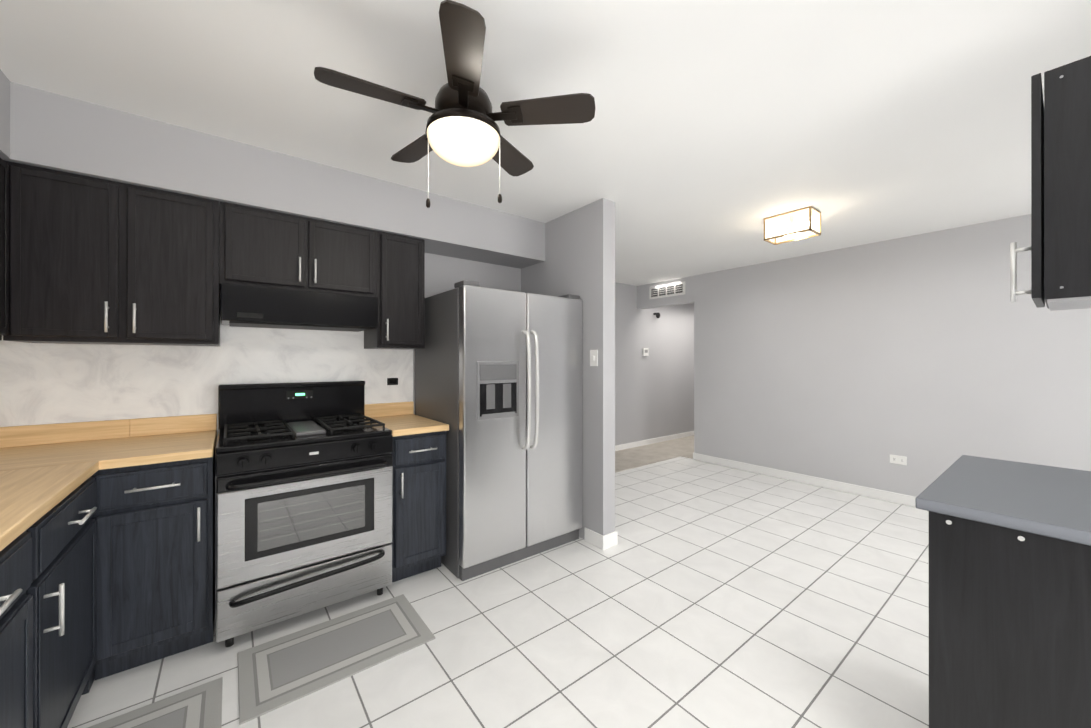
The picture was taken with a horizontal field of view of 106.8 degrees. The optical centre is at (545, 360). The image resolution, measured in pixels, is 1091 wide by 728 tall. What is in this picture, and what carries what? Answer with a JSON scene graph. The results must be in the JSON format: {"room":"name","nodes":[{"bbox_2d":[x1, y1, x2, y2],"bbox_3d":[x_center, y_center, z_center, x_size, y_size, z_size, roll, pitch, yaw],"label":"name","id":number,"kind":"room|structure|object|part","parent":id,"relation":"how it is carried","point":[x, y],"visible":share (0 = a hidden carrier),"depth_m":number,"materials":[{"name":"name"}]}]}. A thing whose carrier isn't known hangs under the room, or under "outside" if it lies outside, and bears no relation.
{"room":"kitchen","nodes":[
{"label":"kitchen","id":0,"kind":"room"},
{"bbox_2d":[216,253,520,442],"bbox_3d":[-1.465,0.091,2.681,3.070,2.420,0.120,0,0,-38],"label":"wall","id":1,"kind":"structure","parent":0,"point":[444,274],"depth_m":3.22,"materials":[{"name":"paint"}]},
{"bbox_2d":[3,160,219,345],"bbox_3d":[-2.002,-0.444,1.945,0.678,0.728,0.384,0,0,-38],"label":"upper cabinet","id":2,"kind":"object","parent":1,"relation":"attached to","point":[93,260],"visible":1,"depth_m":1.80,"materials":[{"name":"black wood"}]},
{"bbox_2d":[0,291,412,435],"bbox_3d":[-0.964,0.004,1.253,2.105,0.850,2.750,0,0,-38],"label":"backsplash panel","id":3,"kind":"object","parent":1,"relation":"attached to","point":[47,383],"visible":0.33,"depth_m":2.18,"materials":[{"name":"stone"}]},
{"bbox_2d":[387,378,397,384],"bbox_3d":[-1.089,0.151,2.886,0.075,0.050,0.006,0,0,-38],"label":"outlet","id":4,"kind":"object","parent":3,"relation":"attached to","point":[392,381],"visible":1,"depth_m":2.88,"materials":[{"name":"black plastic"}]},
{"bbox_2d":[219,201,376,296],"bbox_3d":[-1.432,-0.598,2.389,0.763,0.418,0.384,0,0,-38],"label":"upper cabinet","id":5,"kind":"object","parent":1,"relation":"attached to","point":[264,248],"visible":1,"depth_m":2.23,"materials":[{"name":"black wood"}]},
{"bbox_2d":[221,283,377,331],"bbox_3d":[-1.433,-0.289,2.393,0.755,0.196,0.359,0,0,-38],"label":"range hood","id":6,"kind":"object","parent":5,"relation":"attached to","point":[256,306],"visible":1,"depth_m":2.23,"materials":[{"name":"black metal"}]},
{"bbox_2d":[364,231,424,348],"bbox_3d":[-1.009,-0.443,2.718,0.305,0.728,0.384,0,0,-38],"label":"upper cabinet","id":7,"kind":"object","parent":1,"relation":"attached to","point":[401,286],"visible":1,"depth_m":2.60,"materials":[{"name":"black wood"}]},
{"bbox_2d":[67,456,928,727],"bbox_3d":[1.878,1.331,2.578,8.460,0.060,6.390,0,0,-38],"label":"floor","id":8,"kind":"structure","parent":0,"point":[701,594],"depth_m":1.94,"materials":[{"name":"white tile"}]},
{"bbox_2d":[0,532,32,727],"bbox_3d":[-1.396,0.865,0.649,0.664,0.868,0.646,0,0,-38],"label":"base cabinet","id":9,"kind":"object","parent":8,"relation":"on","point":[16,658],"visible":0.98,"depth_m":0.99,"materials":[{"name":"black wood"}]},
{"bbox_2d":[0,414,216,550],"bbox_3d":[-1.462,0.364,0.986,0.976,0.129,2.542,0,0,-38],"label":"countertop","id":10,"kind":"structure","parent":9,"relation":"on","point":[45,469],"depth_m":1.74,"materials":[{"name":"brown wood"}]},
{"bbox_2d":[22,477,96,727],"bbox_3d":[-1.794,0.865,1.161,0.664,0.868,0.642,0,0,-38],"label":"base cabinet","id":11,"kind":"object","parent":8,"relation":"on","point":[62,589],"visible":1,"depth_m":1.27,"materials":[{"name":"black wood"}]},
{"bbox_2d":[82,666,94,694],"bbox_3d":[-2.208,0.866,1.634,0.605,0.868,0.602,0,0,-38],"label":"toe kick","id":12,"kind":"object","parent":8,"relation":"on","point":[87,688],"visible":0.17,"depth_m":1.59,"materials":[{"name":"black wood"}]},
{"bbox_2d":[90,443,215,679],"bbox_3d":[-1.803,0.866,1.911,0.372,0.868,0.668,0,0,-38],"label":"base cabinet","id":13,"kind":"object","parent":8,"relation":"on","point":[155,562],"visible":0.98,"depth_m":1.69,"materials":[{"name":"black wood"}]},
{"bbox_2d":[88,677,222,727],"bbox_3d":[-1.250,1.294,1.244,0.395,0.011,0.730,0,0,-38],"label":"rug","id":14,"kind":"object","parent":8,"relation":"on","point":[200,706],"visible":1,"depth_m":1.48,"materials":[{"name":"grey carpet"}]},
{"bbox_2d":[215,380,392,646],"bbox_3d":[-1.316,0.718,2.224,0.760,1.165,0.734,0,0,-38],"label":"stove","id":15,"kind":"object","parent":8,"relation":"on","point":[303,497],"visible":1,"depth_m":2.00,"materials":[{"name":"grey"}]},
{"bbox_2d":[238,594,434,724],"bbox_3d":[-0.937,1.294,1.840,0.730,0.011,0.445,0,0,-38],"label":"rug","id":16,"kind":"object","parent":8,"relation":"on","point":[281,672],"visible":1,"depth_m":1.78,"materials":[{"name":"grey carpet"}]},
{"bbox_2d":[391,431,445,581],"bbox_3d":[-0.909,0.867,2.607,0.333,0.868,0.668,0,0,-38],"label":"base cabinet","id":17,"kind":"object","parent":8,"relation":"on","point":[418,543],"visible":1,"depth_m":2.38,"materials":[{"name":"black wood"}]},
{"bbox_2d":[364,401,448,436],"bbox_3d":[-0.917,0.365,2.621,0.342,0.129,0.632,0,0,-38],"label":"countertop","id":18,"kind":"structure","parent":17,"relation":"on","point":[399,418],"depth_m":2.69,"materials":[{"name":"brown wood"}]},
{"bbox_2d":[415,280,581,580],"bbox_3d":[-0.319,0.415,2.919,0.948,1.772,0.863,0,0,-38],"label":"fridge","id":19,"kind":"object","parent":8,"relation":"on","point":[498,381],"visible":1,"depth_m":2.56,"materials":[{"name":"grey"}]},
{"bbox_2d":[929,511,1090,727],"bbox_3d":[2.103,0.856,0.395,0.788,0.886,2.422,0,0,-38],"label":"base cabinet","id":20,"kind":"object","parent":8,"relation":"on","point":[1009,628],"visible":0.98,"depth_m":1.00,"materials":[{"name":"black wood"}]},
{"bbox_2d":[915,455,1090,545],"bbox_3d":[2.103,0.394,0.411,0.830,0.031,2.447,0,0,-38],"label":"countertop","id":21,"kind":"structure","parent":20,"relation":"on","point":[1050,501],"depth_m":1.13,"materials":[{"name":"grey laminate"}]},
{"bbox_2d":[0,0,1090,285],"bbox_3d":[1.878,-1.159,2.581,8.460,0.080,6.390,0,0,-38],"label":"ceiling","id":22,"kind":"structure","parent":0,"point":[710,136],"depth_m":1.70,"materials":[{"name":"paint"}]},
{"bbox_2d":[0,69,544,268],"bbox_3d":[-0.583,-0.965,1.550,3.070,0.310,2.750,0,0,-38],"label":"soffit beam","id":23,"kind":"structure","parent":22,"relation":"attached to","point":[45,129],"depth_m":2.07,"materials":[{"name":"paint"}]},
{"bbox_2d":[314,0,595,207],"bbox_3d":[-0.314,-0.833,1.445,0.889,0.575,0.889,0,0,-38],"label":"ceiling fan","id":24,"kind":"object","parent":22,"relation":"hanging from","point":[462,129],"visible":1,"depth_m":1.35,"materials":[{"name":"brown metal"}]},
{"bbox_3d":[-0.290,-0.750,1.442,0.256,0.085,0.256,0,0,-38],"label":"globe","id":25,"kind":"part","parent":24,"relation":"part of"},
{"bbox_2d":[764,206,820,244],"bbox_3d":[1.899,-1.031,3.123,0.200,0.175,0.330,0,0,-38],"label":"flush ceiling light","id":26,"kind":"object","parent":22,"relation":"attached to","point":[798,224],"visible":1,"depth_m":3.06,"materials":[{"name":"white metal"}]},
{"bbox_2d":[521,198,614,538],"bbox_3d":[-0.170,0.092,3.614,0.120,2.420,2.000,0,0,-38],"label":"wall","id":27,"kind":"structure","parent":0,"point":[580,252],"depth_m":2.86,"materials":[{"name":"paint"}]},
{"bbox_2d":[590,350,597,365],"bbox_3d":[0.339,-0.017,2.854,0.012,0.115,0.075,0,0,-38],"label":"light switch","id":28,"kind":"object","parent":27,"relation":"attached to","point":[593,357],"visible":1,"depth_m":2.85,"materials":[{"name":"white plastic"}]},
{"bbox_2d":[584,527,617,545],"bbox_3d":[-0.104,1.254,3.636,0.013,0.095,1.983,0,0,-38],"label":"baseboard","id":29,"kind":"structure","parent":27,"relation":"attached to","point":[606,541],"depth_m":2.83,"materials":[{"name":"white"}]},
{"bbox_2d":[615,435,693,472],"bbox_3d":[1.539,1.300,5.609,5.030,0.008,0.950,0,0,-38],"label":"floor carpet","id":30,"kind":"object","parent":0,"point":[631,458],"visible":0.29,"depth_m":5.63,"materials":[{"name":"beige carpet"}]},
{"bbox_2d":[615,282,693,445],"bbox_3d":[1.210,0.094,6.033,5.030,2.420,0.120,0,0,-38],"label":"wall","id":31,"kind":"structure","parent":0,"point":[654,393],"depth_m":6.30,"materials":[{"name":"paint"}]},
{"bbox_2d":[642,348,648,355],"bbox_3d":[1.528,-0.126,6.186,0.120,0.120,0.029,0,0,-38],"label":"thermostat","id":32,"kind":"object","parent":31,"relation":"attached to","point":[645,351],"visible":0.98,"depth_m":6.17,"materials":[{"name":"white plastic"}]},
{"bbox_2d":[615,431,693,450],"bbox_3d":[1.252,1.262,5.978,5.030,0.085,0.016,0,0,-38],"label":"baseboard","id":33,"kind":"structure","parent":31,"relation":"attached to","point":[665,438],"depth_m":6.29,"materials":[{"name":"white"}]},
{"bbox_2d":[637,214,1090,496],"bbox_3d":[3.351,0.092,3.651,0.120,2.420,6.270,0,0,-38],"label":"wall","id":34,"kind":"structure","parent":0,"point":[932,356],"depth_m":3.75,"materials":[{"name":"paint"}]},
{"bbox_2d":[649,281,684,299],"bbox_3d":[1.695,-0.974,5.670,0.010,0.175,0.590,0,0,-38],"label":"air vent","id":35,"kind":"object","parent":34,"relation":"in","point":[668,290],"visible":1,"depth_m":5.65,"materials":[{"name":"white"}]},
{"bbox_2d":[693,453,915,505],"bbox_3d":[3.539,1.259,3.297,0.016,0.085,5.183,0,0,-38],"label":"baseboard","id":36,"kind":"structure","parent":34,"relation":"attached to","point":[861,490],"depth_m":4.23,"materials":[{"name":"white"}]},
{"bbox_2d":[890,454,906,464],"bbox_3d":[3.226,0.911,3.705,0.008,0.078,0.120,0,0,-38],"label":"outlet","id":37,"kind":"object","parent":34,"relation":"attached to","point":[897,459],"visible":1,"depth_m":3.70,"materials":[{"name":"white plastic"}]},
{"bbox_3d":[-1.104,0.088,-0.378,0.120,2.420,5.390,0,0,-38],"label":"wall","id":38,"kind":"structure","parent":0,"visible":0},
{"bbox_2d":[0,158,8,339],"bbox_3d":[-2.081,-0.445,1.287,0.378,0.728,0.672,0,0,-38],"label":"upper cabinet","id":39,"kind":"object","parent":38,"relation":"attached to","point":[4,247],"visible":1,"depth_m":1.60,"materials":[{"name":"black wood"}]},
{"bbox_3d":[2.878,0.088,-0.616,5.870,2.420,0.120,0,0,-38],"label":"wall","id":40,"kind":"structure","parent":0,"visible":0},
{"bbox_2d":[1010,56,1090,310],"bbox_3d":[2.188,-0.487,0.379,0.337,0.648,2.291,0,0,-38],"label":"upper cabinet","id":41,"kind":"object","parent":40,"relation":"attached to","point":[1060,248],"visible":1,"depth_m":1.12,"materials":[{"name":"grey"}]}
]}

